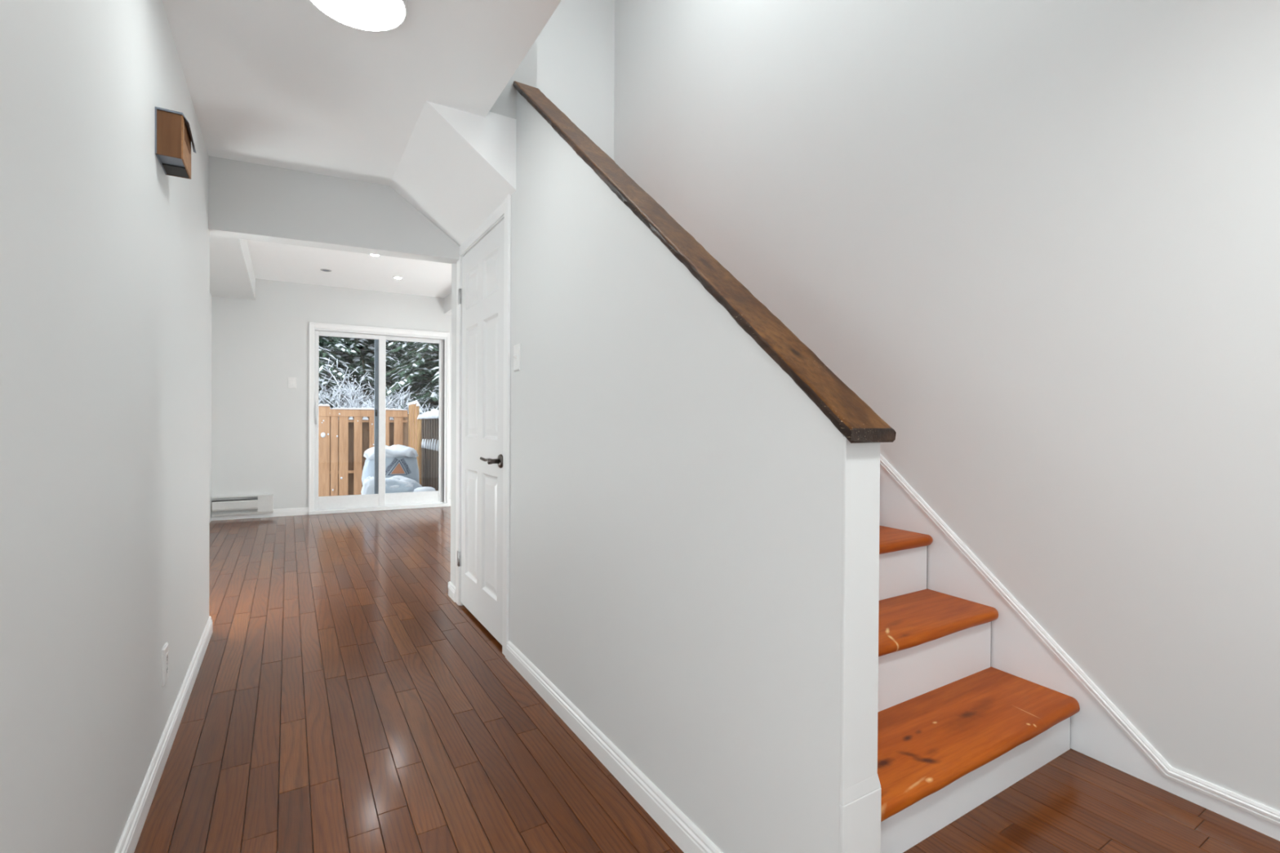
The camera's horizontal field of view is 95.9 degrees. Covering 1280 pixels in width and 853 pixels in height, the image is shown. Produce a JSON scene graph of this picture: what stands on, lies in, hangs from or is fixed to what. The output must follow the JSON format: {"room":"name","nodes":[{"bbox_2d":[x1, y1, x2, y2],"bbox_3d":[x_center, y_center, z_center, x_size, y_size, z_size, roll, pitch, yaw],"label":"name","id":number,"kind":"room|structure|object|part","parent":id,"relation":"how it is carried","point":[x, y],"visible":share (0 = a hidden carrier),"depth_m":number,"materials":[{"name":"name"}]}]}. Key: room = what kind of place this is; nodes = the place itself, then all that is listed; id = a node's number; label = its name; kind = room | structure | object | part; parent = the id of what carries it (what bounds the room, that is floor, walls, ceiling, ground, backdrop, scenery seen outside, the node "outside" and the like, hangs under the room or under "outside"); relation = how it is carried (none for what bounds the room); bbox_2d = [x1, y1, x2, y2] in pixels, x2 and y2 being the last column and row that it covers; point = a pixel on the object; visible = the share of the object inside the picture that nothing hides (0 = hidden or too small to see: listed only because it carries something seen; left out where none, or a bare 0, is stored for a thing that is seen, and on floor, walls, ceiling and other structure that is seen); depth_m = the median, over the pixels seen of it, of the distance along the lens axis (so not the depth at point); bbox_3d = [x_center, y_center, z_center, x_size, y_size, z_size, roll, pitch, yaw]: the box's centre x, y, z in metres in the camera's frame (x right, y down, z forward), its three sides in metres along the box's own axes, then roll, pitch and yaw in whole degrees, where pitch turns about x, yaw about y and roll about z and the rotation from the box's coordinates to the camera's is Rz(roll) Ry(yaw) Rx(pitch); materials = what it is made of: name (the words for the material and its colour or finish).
{"room":"home entrance hallway","nodes":[
{"label":"home entrance hallway","id":0,"kind":"room"},
{"bbox_2d":[0,0,209,852],"bbox_3d":[-1.556,-0.188,1.787,0.120,2.494,2.575,0,0,-31],"label":"wall","id":1,"kind":"structure","parent":0,"point":[104,253],"depth_m":1.17,"materials":[{"name":"paint"}]},
{"bbox_2d":[115,616,213,852],"bbox_3d":[-1.510,1.018,1.835,0.013,0.083,2.587,0,0,-31],"label":"baseboard","id":2,"kind":"structure","parent":1,"relation":"attached to","point":[129,839],"depth_m":1.75,"materials":[{"name":"white paint"}]},
{"bbox_2d":[161,642,168,686],"bbox_3d":[-1.525,0.764,1.856,0.009,0.116,0.072,0,0,-31],"label":"wall outlet","id":3,"kind":"object","parent":1,"relation":"attached to","point":[165,650],"visible":1,"depth_m":1.84,"materials":[{"name":"white plastic"}]},
{"bbox_2d":[165,652,168,663],"bbox_3d":[-1.522,0.744,1.858,0.002,0.028,0.033,0,0,-31],"label":"socket","id":4,"kind":"object","parent":3,"relation":"attached to","point":[166,653],"depth_m":1.85,"materials":[{"name":"white plastic"}]},
{"bbox_2d":[165,663,168,675],"bbox_3d":[-1.522,0.783,1.858,0.002,0.028,0.033,0,0,-31],"label":"socket","id":5,"kind":"object","parent":3,"relation":"attached to","point":[166,664],"depth_m":1.85,"materials":[{"name":"white plastic"}]},
{"bbox_2d":[155,106,195,178],"bbox_3d":[-1.456,-0.882,1.814,0.078,0.138,0.188,0,0,-31],"label":"door chime","id":6,"kind":"object","parent":1,"relation":"attached to","point":[173,135],"visible":1,"depth_m":1.74,"materials":[{"name":"brown wood"}]},
{"bbox_3d":[-1.416,-0.878,1.734,0.062,0.132,0.005,0,0,-31],"label":"panel","id":7,"kind":"part","parent":6,"relation":"part of","materials":[{"name":"brown wood"}]},
{"bbox_3d":[-1.461,-0.878,1.806,0.060,0.130,0.165,0,0,-31],"label":"plate","id":8,"kind":"part","parent":6,"relation":"part of","materials":[{"name":"grey metal"}]},
{"bbox_3d":[-1.432,-0.879,1.824,0.004,0.132,0.173,0,0,-31],"label":"panel","id":9,"kind":"part","parent":6,"relation":"part of","materials":[{"name":"brown wood"}]},
{"bbox_2d":[184,123,190,154],"bbox_3d":[-1.429,-0.907,1.823,0.001,0.050,0.111,0,0,-31],"label":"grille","id":10,"kind":"object","parent":6,"relation":"attached to","point":[187,128],"depth_m":1.81,"materials":[{"name":"brown wood"}]},
{"bbox_2d":[208,293,212,523],"bbox_3d":[-3.484,-0.320,4.488,0.361,2.699,4.296,0,0,-31],"label":"wall","id":11,"kind":"structure","parent":0,"point":[211,296],"depth_m":6.10,"materials":[{"name":"paint"}]},
{"bbox_2d":[211,278,451,514],"bbox_3d":[-2.944,-0.314,7.188,4.250,2.759,0.160,0,0,-28],"label":"wall","id":12,"kind":"structure","parent":0,"point":[260,424],"depth_m":6.48,"materials":[{"name":"paint"}]},
{"bbox_2d":[211,493,273,516],"bbox_3d":[-4.340,0.860,6.318,0.551,0.206,0.070,0,0,-28],"label":"baseboard heater","id":13,"kind":"object","parent":12,"relation":"attached to","point":[230,505],"visible":1,"depth_m":6.30,"materials":[{"name":"metal"}]},
{"bbox_3d":[-4.389,0.860,6.260,0.410,0.106,0.014,0,0,-28],"label":"panel","id":14,"kind":"part","parent":13,"relation":"part of","materials":[{"name":"metal"}]},
{"bbox_2d":[288,377,296,388],"bbox_3d":[-3.946,-0.497,6.549,0.083,0.125,0.012,0,0,-28],"label":"light switch","id":15,"kind":"object","parent":12,"relation":"attached to","point":[291,380],"visible":1,"depth_m":6.55,"materials":[{"name":"white plastic"}]},
{"bbox_2d":[211,499,450,520],"bbox_3d":[-2.933,0.974,7.109,3.800,0.084,0.013,0,0,-28],"label":"baseboard","id":16,"kind":"structure","parent":12,"relation":"attached to","point":[295,511],"depth_m":6.48,"materials":[{"name":"white paint"}]},
{"bbox_2d":[308,321,449,515],"bbox_3d":[-3.151,-0.091,7.059,1.553,2.212,0.195,0,0,-28],"label":"door","id":17,"kind":"structure","parent":12,"relation":"in","point":[380,500],"depth_m":7.02,"materials":[{"name":"white paint"}]},
{"bbox_3d":[-3.733,-0.149,6.668,0.024,0.285,0.057,0,0,-28],"label":"handle","id":18,"kind":"part","parent":17,"relation":"part of","materials":[{"name":"white plastic"}]},
{"bbox_3d":[-3.441,-0.073,6.875,0.753,2.075,0.035,0,0,-28],"label":"sash","id":19,"kind":"part","parent":17,"relation":"part of","materials":[{"name":"white plastic"}]},
{"bbox_3d":[-3.158,0.989,7.066,1.553,0.052,0.195,0,0,-28],"label":"sill","id":20,"kind":"part","parent":17,"relation":"part of","materials":[{"name":"white plastic"}]},
{"bbox_3d":[-2.880,-0.073,7.220,0.803,2.073,0.035,0,0,-28],"label":"sash","id":21,"kind":"part","parent":17,"relation":"part of","materials":[{"name":"white plastic"}]},
{"bbox_2d":[208,155,459,264],"bbox_3d":[-1.641,-1.316,3.177,1.419,0.668,0.260,0,0,-31],"label":"wall header","id":22,"kind":"structure","parent":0,"point":[248,201],"depth_m":3.08,"materials":[{"name":"paint"}]},
{"bbox_2d":[246,240,451,297],"bbox_3d":[-1.963,-1.668,5.579,4.090,0.100,4.200,0,0,-31],"label":"ceiling","id":23,"kind":"structure","parent":0,"point":[269,260],"depth_m":5.99,"materials":[{"name":"paint"}]},
{"bbox_2d":[209,235,255,299],"bbox_3d":[-3.391,-1.501,4.597,0.390,0.237,4.006,0,0,-31],"label":"ceiling beam","id":24,"kind":"structure","parent":23,"relation":"attached to","point":[232,275],"depth_m":5.17,"materials":[{"name":"paint"}]},
{"bbox_2d":[320,268,331,271],"bbox_3d":[-3.272,-1.626,6.015,0.104,0.005,0.104,0,0,-31],"label":"recessed light","id":25,"kind":"object","parent":23,"relation":"in","point":[322,269],"visible":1,"depth_m":6.01,"materials":[{"name":"metal"}]},
{"bbox_2d":[444,292,451,314],"bbox_3d":[-1.574,-1.518,6.227,0.410,0.203,2.858,0,0,-31],"label":"ceiling beam","id":26,"kind":"structure","parent":23,"relation":"attached to","point":[447,300],"depth_m":7.17,"materials":[{"name":"paint"}]},
{"bbox_2d":[162,0,561,185],"bbox_3d":[-0.389,-1.382,0.920,4.289,0.120,5.400,0,0,-31],"label":"ceiling","id":27,"kind":"structure","parent":0,"point":[287,84],"depth_m":2.17,"materials":[{"name":"paint"}]},
{"bbox_2d":[310,0,407,31],"bbox_3d":[-0.857,-1.304,1.742,0.289,0.052,0.289,0,0,-31],"label":"ceiling lamp","id":28,"kind":"object","parent":27,"relation":"attached to","point":[364,15],"visible":1,"depth_m":1.79,"materials":[{"name":"white plastic"}]},
{"bbox_2d":[389,100,516,245],"bbox_3d":[-0.977,-1.210,2.903,0.387,0.318,1.022,0,0,-31],"label":"wall","id":29,"kind":"structure","parent":0,"point":[456,167],"depth_m":2.67,"materials":[{"name":"paint"}]},
{"bbox_2d":[488,69,516,119],"bbox_3d":[0.431,-2.688,2.008,1.607,2.686,2.188,0,0,-31],"label":"wall","id":30,"kind":"structure","parent":0,"point":[505,104],"depth_m":2.54,"materials":[{"name":"paint"}]},
{"bbox_2d":[537,0,614,159],"bbox_3d":[-0.892,-2.782,4.748,1.490,2.550,0.114,0,0,-31],"label":"wall","id":31,"kind":"structure","parent":0,"point":[575,46],"depth_m":4.93,"materials":[{"name":"paint"}]},
{"bbox_2d":[450,38,844,852],"bbox_3d":[-0.593,-1.492,2.730,0.096,5.100,3.894,0,0,-31],"label":"wall","id":32,"kind":"structure","parent":0,"point":[676,498],"depth_m":1.55,"materials":[{"name":"paint"}]},
{"bbox_2d":[447,581,455,602],"bbox_3d":[-1.106,1.008,3.551,0.109,0.083,0.173,0,0,-31],"label":"baseboard","id":33,"kind":"structure","parent":32,"relation":"attached to","point":[451,588],"depth_m":3.52,"materials":[{"name":"white paint"}]},
{"bbox_2d":[455,194,511,657],"bbox_3d":[-0.827,-0.001,3.044,0.164,2.112,0.956,0,0,-31],"label":"door","id":34,"kind":"structure","parent":32,"relation":"in","point":[483,272],"depth_m":3.01,"materials":[{"name":"white paint"}]},
{"bbox_3d":[-0.735,0.162,2.772,0.032,0.026,0.123,0,0,-35],"label":"lever","id":35,"kind":"part","parent":34,"relation":"part of","materials":[{"name":"black metal"}]},
{"bbox_3d":[-0.688,0.165,2.733,0.066,0.066,0.066,0,0,-31],"label":"handle","id":36,"kind":"part","parent":34,"relation":"part of","materials":[{"name":"black metal"}]},
{"bbox_2d":[513,343,520,371],"bbox_3d":[-0.548,-0.303,2.542,0.018,0.116,0.076,0,0,-31],"label":"light switch","id":37,"kind":"object","parent":32,"relation":"attached to","point":[517,348],"visible":1,"depth_m":2.53,"materials":[{"name":"white plastic"}]},
{"bbox_2d":[506,640,723,852],"bbox_3d":[-0.120,1.026,1.841,0.013,0.083,1.852,0,0,-31],"label":"baseboard","id":38,"kind":"structure","parent":32,"relation":"attached to","point":[686,836],"depth_m":1.74,"materials":[{"name":"white paint"}]},
{"bbox_2d":[512,80,896,443],"bbox_3d":[-0.042,-0.751,1.816,0.132,1.546,1.814,0,0,-31],"label":"cap","id":39,"kind":"object","parent":32,"relation":"attached to","point":[857,421],"visible":1,"depth_m":1.34,"materials":[{"name":"brown wood"}]},
{"bbox_2d":[839,435,881,852],"bbox_3d":[0.414,0.546,1.079,0.110,1.058,0.010,0,0,-31],"label":"trim","id":40,"kind":"structure","parent":32,"relation":"attached to","point":[860,798],"depth_m":1.07,"materials":[{"name":"paint"}]},
{"bbox_2d":[133,506,1279,852],"bbox_3d":[-0.911,1.086,2.740,5.300,0.060,10.191,0,0,-31],"label":"floor","id":41,"kind":"structure","parent":0,"point":[340,700],"depth_m":1.87,"materials":[{"name":"brown wood"}]},
{"bbox_2d":[877,525,1079,852],"bbox_3d":[0.050,-0.279,3.152,1.440,2.678,3.633,0,0,-31],"label":"staircase","id":42,"kind":"structure","parent":41,"relation":"on","point":[956,731],"depth_m":1.83,"materials":[{"name":"orange wood"}]},
{"bbox_2d":[613,0,1279,811],"bbox_3d":[1.223,-1.479,2.487,0.120,5.100,6.217,0,0,-28],"label":"wall","id":43,"kind":"structure","parent":0,"point":[1039,240],"depth_m":2.00,"materials":[{"name":"paint"}]},
{"bbox_2d":[879,453,1279,841],"bbox_3d":[1.315,-0.323,2.175,0.006,2.792,5.459,0,0,-28],"label":"trim","id":44,"kind":"structure","parent":43,"relation":"attached to","point":[1016,651],"depth_m":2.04,"materials":[{"name":"paint"}]},
{"label":"outside","id":45,"kind":"structure","parent":0,"visible":0},
{"bbox_3d":[-7.082,1.033,15.457,22.000,0.098,18.250,0,0,-31],"label":"snow","id":46,"kind":"object","parent":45,"visible":0},
{"bbox_2d":[318,335,370,408],"bbox_3d":[-6.884,-1.994,11.507,3.344,6.286,3.136,1,0,24],"label":"evergreen tree","id":47,"kind":"object","parent":46,"relation":"on","point":[322,356],"visible":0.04,"depth_m":11.50,"materials":[{"name":"green plant"}]},
{"bbox_2d":[318,404,408,497],"bbox_3d":[-4.736,0.380,9.121,2.110,1.463,0.145,0,0,-31],"label":"wooden fence","id":48,"kind":"object","parent":46,"relation":"on","point":[344,434],"visible":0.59,"depth_m":9.15,"materials":[{"name":"beige wood"}]},
{"bbox_3d":[-4.771,0.722,9.117,2.045,0.040,0.074,0,0,-31],"label":"rail","id":49,"kind":"part","parent":48,"relation":"part of","materials":[{"name":"beige wood"}]},
{"bbox_3d":[-4.766,-0.088,9.111,2.045,0.040,0.074,0,0,-31],"label":"rail","id":50,"kind":"part","parent":48,"relation":"part of","materials":[{"name":"beige wood"}]},
{"bbox_2d":[319,336,426,408],"bbox_3d":[-6.699,-2.354,13.917,4.175,7.196,3.999,0,0,-31],"label":"evergreen tree","id":51,"kind":"object","parent":46,"relation":"on","point":[365,348],"visible":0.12,"depth_m":13.44,"materials":[{"name":"green plant"}]},
{"bbox_2d":[318,357,426,415],"bbox_3d":[-5.593,-0.106,10.908,2.860,2.376,2.639,0,0,0],"label":"bare shrub","id":52,"kind":"object","parent":46,"relation":"on","point":[353,390],"visible":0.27,"depth_m":10.93,"materials":[{"name":"white plant"}]},
{"bbox_2d":[361,444,419,485],"bbox_3d":[-3.499,0.702,8.118,0.737,0.900,0.413,0,0,-31],"label":"plastic sack","id":53,"kind":"object","parent":46,"relation":"on","point":[400,460],"visible":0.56,"depth_m":8.00,"materials":[{"name":"white plastic"}]},
{"bbox_2d":[360,475,422,494],"bbox_3d":[-3.307,0.917,7.716,0.784,0.537,0.344,0,0,-31],"label":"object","id":54,"kind":"object","parent":46,"relation":"on","point":[397,483],"visible":0.38,"depth_m":7.61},
{"bbox_2d":[343,382,439,415],"bbox_3d":[-4.695,0.086,11.462,2.444,1.998,1.944,0,0,4],"label":"bare shrub","id":55,"kind":"object","parent":46,"relation":"on","point":[421,409],"visible":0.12,"depth_m":11.39,"materials":[{"name":"white plant"}]},
{"bbox_2d":[355,340,433,399],"bbox_3d":[-6.733,-2.776,17.347,5.000,8.397,5.190,0,0,-31],"label":"evergreen tree","id":56,"kind":"object","parent":46,"relation":"on","point":[393,380],"visible":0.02,"depth_m":16.41,"materials":[{"name":"green plant"}]},
{"bbox_2d":[371,340,439,414],"bbox_3d":[-4.167,-2.132,12.689,3.920,6.792,3.994,0,0,-31],"label":"evergreen tree","id":57,"kind":"object","parent":46,"relation":"on","point":[420,375],"visible":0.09,"depth_m":12.03,"materials":[{"name":"green plant"}]},
{"bbox_2d":[408,400,421,484],"bbox_3d":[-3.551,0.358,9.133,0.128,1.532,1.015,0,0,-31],"label":"fence post","id":58,"kind":"object","parent":46,"relation":"on","point":[415,422],"visible":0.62,"depth_m":8.99,"materials":[{"name":"brown wood"}]},
{"bbox_3d":[-3.321,0.504,8.755,0.128,1.247,0.129,0,0,-31],"label":"post","id":59,"kind":"part","parent":58,"relation":"part of","materials":[{"name":"brown wood"}]},
{"bbox_2d":[413,486,435,492],"bbox_3d":[-2.851,0.956,7.642,0.280,0.313,0.280,0,0,-31],"label":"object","id":60,"kind":"object","parent":46,"relation":"on","point":[423,488],"visible":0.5,"depth_m":7.56,"materials":[{"name":"white"}]},
{"bbox_2d":[419,408,438,490],"bbox_3d":[-2.925,0.441,8.159,0.160,1.377,1.290,0,0,-31],"label":"fence","id":61,"kind":"object","parent":46,"relation":"on","point":[429,420],"visible":0.62,"depth_m":8.15,"materials":[{"name":"grey wood"}]}
]}

